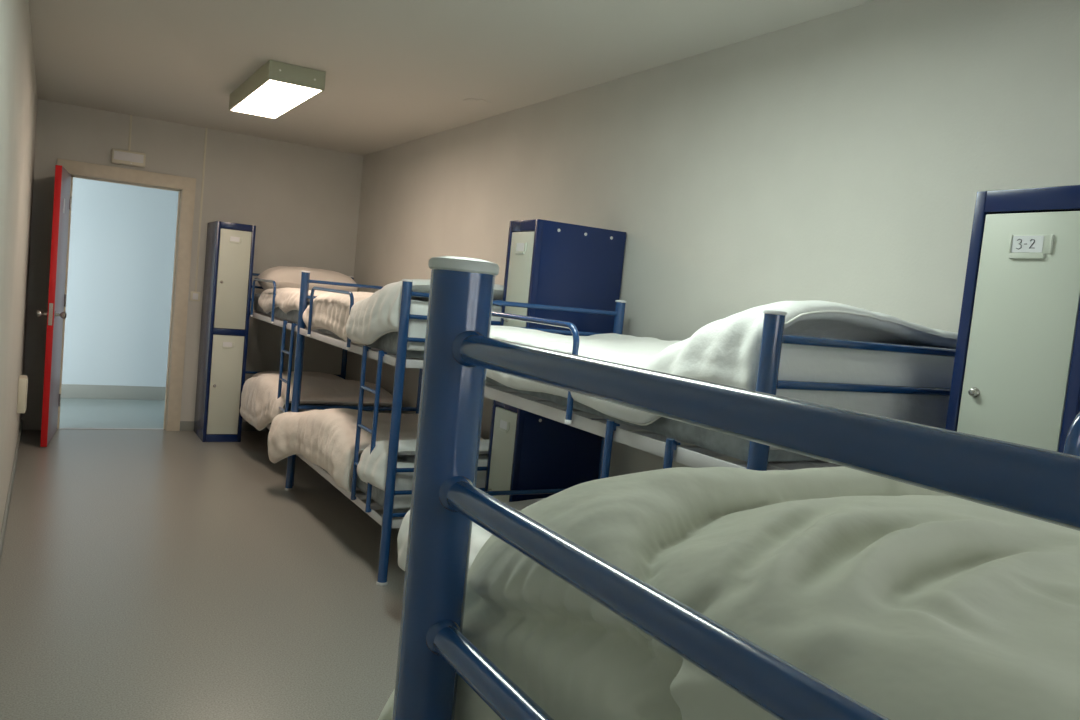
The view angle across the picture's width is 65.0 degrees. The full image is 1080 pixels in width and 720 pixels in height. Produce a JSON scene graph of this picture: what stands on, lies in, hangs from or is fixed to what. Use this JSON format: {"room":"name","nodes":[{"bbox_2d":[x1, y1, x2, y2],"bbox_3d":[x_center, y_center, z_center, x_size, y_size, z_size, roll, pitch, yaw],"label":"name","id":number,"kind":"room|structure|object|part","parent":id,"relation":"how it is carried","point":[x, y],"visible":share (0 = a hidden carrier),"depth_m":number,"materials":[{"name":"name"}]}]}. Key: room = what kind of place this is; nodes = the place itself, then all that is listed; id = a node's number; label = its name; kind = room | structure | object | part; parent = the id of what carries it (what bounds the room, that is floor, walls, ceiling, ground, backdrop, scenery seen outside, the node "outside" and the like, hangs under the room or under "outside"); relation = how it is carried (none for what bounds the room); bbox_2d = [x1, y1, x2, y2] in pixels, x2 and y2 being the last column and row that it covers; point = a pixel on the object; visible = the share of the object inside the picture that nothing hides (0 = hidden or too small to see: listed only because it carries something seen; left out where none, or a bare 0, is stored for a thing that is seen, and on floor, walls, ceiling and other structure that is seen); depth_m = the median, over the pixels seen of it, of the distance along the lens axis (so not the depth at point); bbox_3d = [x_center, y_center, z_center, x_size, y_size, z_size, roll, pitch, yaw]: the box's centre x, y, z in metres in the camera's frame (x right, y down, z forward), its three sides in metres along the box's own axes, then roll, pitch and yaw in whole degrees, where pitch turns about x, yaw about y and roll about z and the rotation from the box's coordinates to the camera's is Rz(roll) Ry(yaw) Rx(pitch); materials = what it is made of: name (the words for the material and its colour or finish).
{"room":"dormitory room","nodes":[
{"label":"dormitory room","id":0,"kind":"room"},
{"bbox_2d":[0,0,37,532],"bbox_3d":[-1.722,-0.206,2.558,0.120,2.585,9.359,3,5,-30],"label":"wall","id":1,"kind":"structure","parent":0,"point":[18,87],"depth_m":3.79,"materials":[{"name":"paint"}]},
{"bbox_2d":[0,419,22,561],"bbox_3d":[-1.786,1.037,2.683,0.012,0.085,9.359,3,5,-30],"label":"baseboard","id":2,"kind":"structure","parent":1,"relation":"attached to","point":[5,517],"depth_m":4.71,"materials":[{"name":"grey"}]},
{"bbox_2d":[17,375,27,412],"bbox_3d":[-3.425,0.226,5.605,0.050,0.230,0.180,3,5,-30],"label":"junction box","id":3,"kind":"object","parent":1,"relation":"attached to","point":[23,379],"visible":1,"depth_m":5.53,"materials":[{"name":"beige plastic"}]},
{"bbox_2d":[62,177,177,386],"bbox_3d":[-4.449,-0.905,8.405,5.700,2.585,0.110,3,5,-30],"label":"wall","id":4,"kind":"structure","parent":0,"point":[122,243],"depth_m":8.49,"materials":[{"name":"grey paint"}]},
{"bbox_2d":[61,384,165,399],"bbox_3d":[-4.537,0.315,8.442,5.700,0.140,0.012,3,5,-30],"label":"baseboard","id":5,"kind":"structure","parent":4,"relation":"attached to","point":[79,391],"depth_m":8.56,"materials":[{"name":"grey"}]},
{"bbox_2d":[21,99,363,429],"bbox_3d":[-2.904,-0.674,7.321,2.832,2.585,0.120,3,5,-30],"label":"wall","id":6,"kind":"structure","parent":0,"point":[302,202],"depth_m":7.29,"materials":[{"name":"paint"}]},
{"bbox_2d":[36,165,71,446],"bbox_3d":[-3.662,-0.413,6.414,0.190,2.033,0.708,4,5,-25],"label":"door","id":7,"kind":"structure","parent":6,"relation":"in","point":[62,201],"depth_m":6.18,"materials":[{"name":"red laminate"}]},
{"bbox_3d":[-3.604,-0.335,6.136,0.074,0.054,0.054,4,5,-25],"label":"knob","id":8,"kind":"part","parent":7,"relation":"part of","materials":[{"name":"silver metal"}]},
{"bbox_3d":[-3.523,-0.329,6.097,0.026,0.160,0.002,4,5,-25],"label":"latch plate","id":9,"kind":"part","parent":7,"relation":"part of","materials":[{"name":"silver metal"}]},
{"bbox_3d":[-3.663,-0.414,6.415,0.040,2.030,0.692,4,5,-25],"label":"panel","id":10,"kind":"part","parent":7,"relation":"part of","materials":[{"name":"red laminate"}]},
{"bbox_3d":[-3.499,-0.328,6.184,0.074,0.054,0.054,4,5,-25],"label":"knob","id":11,"kind":"part","parent":7,"relation":"part of","materials":[{"name":"silver metal"}]},
{"bbox_2d":[59,428,164,429],"bbox_3d":[-3.581,0.577,7.096,0.849,0.004,0.035,3,5,-30],"label":"trim","id":12,"kind":"structure","parent":6,"relation":"attached to","point":[59,428],"depth_m":7.15,"materials":[{"name":"grey paint"}]},
{"bbox_2d":[57,158,195,430],"bbox_3d":[-3.469,-0.489,7.008,1.017,2.154,0.149,3,5,-30],"label":"trim","id":13,"kind":"structure","parent":6,"relation":"attached to","point":[185,187],"depth_m":7.13,"materials":[{"name":"beige wood"}]},
{"bbox_2d":[111,148,145,167],"bbox_3d":[-3.328,-1.633,6.849,0.250,0.115,0.056,3,5,-30],"label":"exit light","id":14,"kind":"object","parent":6,"relation":"attached to","point":[118,156],"visible":1,"depth_m":6.83,"materials":[{"name":"beige plastic"}]},
{"bbox_2d":[128,115,131,150],"bbox_3d":[-3.318,-1.837,6.856,0.016,0.289,0.008,3,5,-30],"label":"duct","id":15,"kind":"object","parent":6,"relation":"attached to","point":[130,126],"visible":1,"depth_m":6.85,"materials":[{"name":"beige plastic"}]},
{"bbox_2d":[190,291,200,300],"bbox_3d":[-2.944,-0.543,7.235,0.080,0.080,0.016,3,5,-30],"label":"light switch","id":16,"kind":"object","parent":6,"relation":"attached to","point":[194,296],"visible":1,"depth_m":7.23,"materials":[{"name":"beige plastic"}]},
{"bbox_2d":[195,128,207,291],"bbox_3d":[-2.876,-1.269,7.185,0.016,1.380,0.008,3,5,-30],"label":"duct","id":17,"kind":"object","parent":6,"relation":"attached to","point":[205,142],"visible":1,"depth_m":7.18,"materials":[{"name":"beige plastic"}]},
{"bbox_2d":[180,421,270,430],"bbox_3d":[-2.492,0.601,7.647,1.410,0.085,0.012,3,5,-30],"label":"baseboard","id":18,"kind":"structure","parent":6,"relation":"attached to","point":[184,425],"depth_m":7.34,"materials":[{"name":"grey"}]},
{"bbox_2d":[0,398,404,719],"bbox_3d":[-1.770,1.062,3.631,5.700,0.100,11.210,3,5,-30],"label":"floor","id":19,"kind":"structure","parent":0,"point":[145,574],"depth_m":3.85,"materials":[{"name":"plastic"}]},
{"bbox_2d":[194,221,255,441],"bbox_3d":[-2.663,-0.242,7.141,0.300,1.800,0.513,3,5,-30],"label":"locker","id":20,"kind":"object","parent":19,"relation":"on","point":[229,257],"visible":1,"depth_m":6.94,"materials":[{"name":"white metal"}]},
{"bbox_3d":[-2.590,0.206,6.973,0.242,0.818,0.018,3,5,-30],"label":"door","id":21,"kind":"part","parent":20,"relation":"part of","materials":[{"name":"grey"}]},
{"bbox_3d":[-2.506,-0.656,6.909,0.242,0.802,0.018,3,5,-30],"label":"door","id":22,"kind":"part","parent":20,"relation":"part of","materials":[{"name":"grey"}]},
{"bbox_2d":[245,271,419,487],"bbox_3d":[-1.708,0.052,6.695,0.954,1.466,1.915,3,5,-30],"label":"bunk bed","id":23,"kind":"object","parent":19,"relation":"on","point":[285,324],"visible":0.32,"depth_m":5.96,"materials":[{"name":"blue paint"}]},
{"bbox_3d":[-2.156,-0.475,6.588,0.020,0.306,0.780,3,5,-30],"label":"guard rail","id":24,"kind":"part","parent":23,"relation":"part of","materials":[{"name":"blue metal"}]},
{"bbox_3d":[-1.669,-0.282,6.674,0.913,0.040,1.889,3,5,-30],"label":"bed frame","id":25,"kind":"part","parent":23,"relation":"part of","materials":[{"name":"grey paint"}]},
{"bbox_2d":[254,294,309,326],"bbox_3d":[-1.660,-0.376,6.667,0.817,0.158,1.748,3,5,-30],"label":"mattress","id":26,"kind":"object","parent":23,"relation":"on","point":[291,316],"visible":0.17,"depth_m":6.35,"materials":[{"name":"grey fabric"}]},
{"bbox_2d":[258,287,329,312],"bbox_3d":[-1.565,-0.409,6.455,0.894,0.229,1.329,3,5,-30],"label":"duvet","id":27,"kind":"object","parent":26,"relation":"on","point":[286,299],"visible":0.28,"depth_m":6.12,"materials":[{"name":"beige fabric"}]},
{"bbox_2d":[257,266,358,291],"bbox_3d":[-1.975,-0.652,7.228,0.804,0.272,0.409,3,5,-30],"label":"pillow","id":28,"kind":"object","parent":26,"relation":"on","point":[284,276],"visible":0.59,"depth_m":7.04,"materials":[{"name":"beige fabric"}]},
{"bbox_3d":[-1.621,0.136,5.675,0.048,1.443,0.048,3,5,-30],"label":"post","id":29,"kind":"part","parent":23,"relation":"part of","materials":[{"name":"blue metal"}]},
{"bbox_2d":[283,403,390,412],"bbox_3d":[-1.735,0.393,6.724,0.817,0.158,1.748,3,5,-30],"label":"mattress","id":30,"kind":"object","parent":23,"relation":"on","point":[300,410],"visible":0.04,"depth_m":6.42,"materials":[{"name":"grey fabric"}]},
{"bbox_2d":[252,371,344,379],"bbox_3d":[-2.055,0.174,7.288,0.765,0.145,0.368,3,5,-30],"label":"pillow","id":31,"kind":"object","parent":30,"relation":"on","point":[313,374],"visible":0.34,"depth_m":7.24,"materials":[{"name":"beige fabric"}]},
{"bbox_2d":[240,373,392,430],"bbox_3d":[-1.737,0.335,6.597,0.981,0.429,1.080,3,5,-30],"label":"duvet","id":32,"kind":"object","parent":30,"relation":"on","point":[260,405],"visible":0.76,"depth_m":6.26,"materials":[{"name":"beige fabric"}]},
{"bbox_3d":[-1.781,-0.032,7.723,0.048,1.443,0.048,3,5,-30],"label":"post","id":33,"kind":"part","parent":23,"relation":"part of","materials":[{"name":"blue metal"}]},
{"bbox_2d":[285,271,501,585],"bbox_3d":[-0.776,0.265,5.041,0.954,1.466,1.915,3,5,-30],"label":"bunk bed","id":34,"kind":"object","parent":19,"relation":"on","point":[388,520],"visible":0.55,"depth_m":4.19,"materials":[{"name":"blue paint"}]},
{"bbox_3d":[-1.613,0.140,5.623,0.048,1.443,0.048,3,5,-30],"label":"post","id":35,"kind":"part","parent":34,"relation":"part of","materials":[{"name":"blue metal"}]},
{"bbox_3d":[-1.229,-0.263,4.943,0.020,0.306,0.840,3,5,-30],"label":"guard rail","id":36,"kind":"part","parent":34,"relation":"part of","materials":[{"name":"blue metal"}]},
{"bbox_3d":[-0.812,0.700,5.077,0.913,0.040,1.889,3,5,-30],"label":"bed frame","id":37,"kind":"part","parent":34,"relation":"part of","materials":[{"name":"grey paint"}]},
{"bbox_3d":[-0.737,-0.069,5.020,0.913,0.040,1.889,3,5,-30],"label":"bed frame","id":38,"kind":"part","parent":34,"relation":"part of","materials":[{"name":"grey paint"}]},
{"bbox_2d":[317,329,423,358],"bbox_3d":[-0.728,-0.163,5.013,0.818,0.158,1.750,3,5,-30],"label":"mattress","id":39,"kind":"object","parent":34,"relation":"on","point":[387,342],"visible":0.09,"depth_m":4.25,"materials":[{"name":"grey fabric"}]},
{"bbox_2d":[303,292,372,345],"bbox_3d":[-0.877,-0.256,5.228,0.892,0.291,1.220,3,5,-30],"label":"duvet","id":40,"kind":"object","parent":39,"relation":"on","point":[330,312],"visible":0.3,"depth_m":4.96,"materials":[{"name":"beige fabric"}]},
{"bbox_2d":[345,279,503,344],"bbox_3d":[-0.485,-0.237,4.516,0.932,0.375,0.719,3,5,-30],"label":"duvet","id":41,"kind":"object","parent":39,"relation":"on","point":[377,315],"visible":0.35,"depth_m":4.18,"materials":[{"name":"white fabric"}]},
{"bbox_2d":[407,300,501,350],"bbox_3d":[-0.347,-0.171,4.360,0.810,0.254,0.339,3,5,-30],"label":"duvet","id":42,"kind":"object","parent":39,"relation":"on","point":[417,327],"visible":0.12,"depth_m":4.05,"materials":[{"name":"white fabric"}]},
{"bbox_2d":[352,453,409,512],"bbox_3d":[-0.803,0.606,5.070,0.818,0.158,1.748,3,5,-30],"label":"mattress","id":43,"kind":"object","parent":34,"relation":"on","point":[377,495],"visible":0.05,"depth_m":4.31,"materials":[{"name":"grey fabric"}]},
{"bbox_2d":[268,408,483,491],"bbox_3d":[-1.030,0.538,5.272,1.037,0.484,1.370,3,5,-30],"label":"duvet","id":44,"kind":"object","parent":43,"relation":"on","point":[326,438],"visible":0.62,"depth_m":4.93,"materials":[{"name":"beige fabric"}]},
{"bbox_2d":[357,439,488,490],"bbox_3d":[-0.487,0.532,4.444,0.935,0.269,0.428,3,5,-30],"label":"duvet","id":45,"kind":"object","parent":43,"relation":"on","point":[371,468],"visible":0.39,"depth_m":4.15,"materials":[{"name":"white fabric"}]},
{"bbox_2d":[393,458,486,508],"bbox_3d":[-0.424,0.610,4.420,0.810,0.231,0.332,3,5,-30],"label":"duvet","id":46,"kind":"object","parent":43,"relation":"on","point":[404,480],"visible":0.13,"depth_m":4.11,"materials":[{"name":"white fabric"}]},
{"bbox_2d":[398,454,487,466],"bbox_3d":[-0.425,0.540,4.442,0.729,0.138,0.357,3,5,-30],"label":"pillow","id":47,"kind":"object","parent":43,"relation":"on","point":[482,459],"visible":0.06,"depth_m":4.32,"materials":[{"name":"white fabric"}]},
{"bbox_3d":[-0.690,0.349,4.021,0.048,1.443,0.048,3,5,-30],"label":"post","id":48,"kind":"part","parent":34,"relation":"part of","materials":[{"name":"blue metal"}]},
{"bbox_3d":[-0.850,0.182,6.069,0.048,1.443,0.048,3,5,-30],"label":"post","id":49,"kind":"part","parent":34,"relation":"part of","materials":[{"name":"blue metal"}]},
{"bbox_2d":[485,219,625,502],"bbox_3d":[0.046,0.238,4.216,0.513,1.800,0.289,3,5,-30],"label":"locker","id":50,"kind":"object","parent":19,"relation":"on","point":[548,262],"visible":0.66,"depth_m":4.07,"materials":[{"name":"blue metal"}]},
{"bbox_3d":[-0.196,0.649,4.133,0.018,0.818,0.227,3,5,-30],"label":"door","id":51,"kind":"part","parent":50,"relation":"part of","materials":[{"name":"grey"}]},
{"bbox_3d":[-0.152,0.227,4.103,0.030,1.800,0.285,3,5,-30],"label":"frame","id":52,"kind":"part","parent":50,"relation":"part of","materials":[{"name":"blue paint"}]},
{"bbox_3d":[-0.112,-0.212,4.069,0.018,0.802,0.227,3,5,-30],"label":"door","id":53,"kind":"part","parent":50,"relation":"part of","materials":[{"name":"grey metal"}]},
{"bbox_2d":[483,300,955,495],"bbox_3d":[0.385,0.528,3.026,0.954,1.466,1.915,3,5,-30],"label":"bunk bed","id":54,"kind":"object","parent":19,"relation":"on","point":[772,339],"visible":0.25,"depth_m":2.25,"materials":[{"name":"blue paint"}]},
{"bbox_3d":[-0.094,-0.007,2.973,0.020,0.306,0.815,3,5,-30],"label":"guard rail","id":55,"kind":"part","parent":54,"relation":"part of","materials":[{"name":"blue metal"}]},
{"bbox_3d":[0.312,0.444,4.053,0.048,1.443,0.048,3,5,-30],"label":"post","id":56,"kind":"part","parent":54,"relation":"part of","materials":[{"name":"blue metal"}]},
{"bbox_2d":[486,376,818,461],"bbox_3d":[0.433,0.099,2.997,0.817,0.158,1.748,3,5,-30],"label":"mattress","id":57,"kind":"object","parent":54,"relation":"on","point":[728,445],"visible":0.1,"depth_m":2.23,"materials":[{"name":"grey fabric"}]},
{"bbox_2d":[486,300,957,425],"bbox_3d":[0.387,-0.013,2.967,0.965,0.459,1.808,3,5,-30],"label":"duvet","id":58,"kind":"object","parent":57,"relation":"on","point":[726,351],"visible":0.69,"depth_m":2.27,"materials":[{"name":"white fabric"}]},
{"bbox_2d":[770,344,955,449],"bbox_3d":[0.817,0.077,2.342,0.810,0.284,0.342,3,5,-30],"label":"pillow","id":59,"kind":"object","parent":57,"relation":"on","point":[797,362],"visible":0.41,"depth_m":2.19,"materials":[{"name":"white fabric"}]},
{"bbox_3d":[0.424,0.194,3.005,0.913,0.040,1.889,3,5,-30],"label":"bed frame","id":60,"kind":"part","parent":54,"relation":"part of","materials":[{"name":"grey paint"}]},
{"bbox_3d":[0.472,0.611,2.005,0.048,1.443,0.048,3,5,-30],"label":"post","id":61,"kind":"part","parent":54,"relation":"part of","materials":[{"name":"blue metal"}]},
{"bbox_3d":[0.358,0.869,3.055,0.816,0.158,1.748,3,5,-30],"label":"mattress","id":62,"kind":"object","parent":54,"relation":"on","visible":0},
{"bbox_2d":[397,498,544,570],"bbox_3d":[0.279,0.791,3.045,0.996,0.454,1.872,3,5,-30],"label":"duvet","id":63,"kind":"object","parent":62,"relation":"on","point":[479,536],"visible":0.02,"depth_m":3.52,"materials":[{"name":"white fabric"}]},
{"bbox_2d":[392,256,1079,719],"bbox_3d":[0.892,0.744,0.777,1.915,1.466,0.954,3,5,-30],"label":"bunk bed","id":64,"kind":"object","parent":19,"relation":"on","point":[1041,484],"visible":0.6,"depth_m":0.46,"materials":[{"name":"blue paint"}]},
{"bbox_3d":[-0.127,0.651,0.683,0.048,1.443,0.048,3,5,-30],"label":"post","id":65,"kind":"part","parent":64,"relation":"part of","materials":[{"name":"blue metal"}]},
{"bbox_3d":[1.038,0.225,1.334,0.795,0.306,0.020,3,5,-30],"label":"guard rail","id":66,"kind":"part","parent":64,"relation":"part of","materials":[{"name":"blue paint"}]},
{"bbox_3d":[0.938,0.316,0.739,1.749,0.158,0.817,3,5,-30],"label":"mattress","id":67,"kind":"object","parent":64,"relation":"on","visible":0},
{"bbox_2d":[378,466,1079,719],"bbox_3d":[0.896,0.296,0.789,1.811,0.298,1.063,3,5,-30],"label":"duvet","id":68,"kind":"object","parent":67,"relation":"on","point":[910,602],"visible":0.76,"depth_m":0.52,"materials":[{"name":"white fabric"}]},
{"bbox_2d":[945,185,1079,452],"bbox_3d":[1.257,0.512,2.115,0.513,1.800,0.300,3,5,-30],"label":"locker","id":69,"kind":"object","parent":19,"relation":"on","point":[1016,374],"visible":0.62,"depth_m":1.95,"materials":[{"name":"white metal"}]},
{"bbox_2d":[29,0,875,154],"bbox_3d":[-0.423,-1.471,3.142,2.832,0.110,9.599,3,5,-30],"label":"ceiling","id":70,"kind":"structure","parent":0,"point":[398,72],"depth_m":4.29,"materials":[{"name":"grey paint"}]},
{"bbox_2d":[229,60,325,118],"bbox_3d":[-1.643,-1.645,5.213,0.310,0.105,1.213,3,5,-30],"label":"ceiling lamp","id":71,"kind":"object","parent":70,"relation":"attached to","point":[276,88],"visible":1,"depth_m":4.93,"materials":[{"name":"grey plastic"}]},
{"bbox_2d":[232,80,320,117],"bbox_3d":[-1.647,-1.597,5.216,0.286,0.006,1.181,3,5,-30],"label":"diffuser","id":72,"kind":"object","parent":71,"relation":"attached to","point":[266,98],"depth_m":5.09,"materials":[{"name":"white plastic"}]},
{"bbox_2d":[345,0,1079,476],"bbox_3d":[0.618,-0.080,3.923,0.120,2.585,9.359,3,5,-30],"label":"wall","id":73,"kind":"structure","parent":0,"point":[845,156],"depth_m":3.34,"materials":[{"name":"paint"}]}
]}

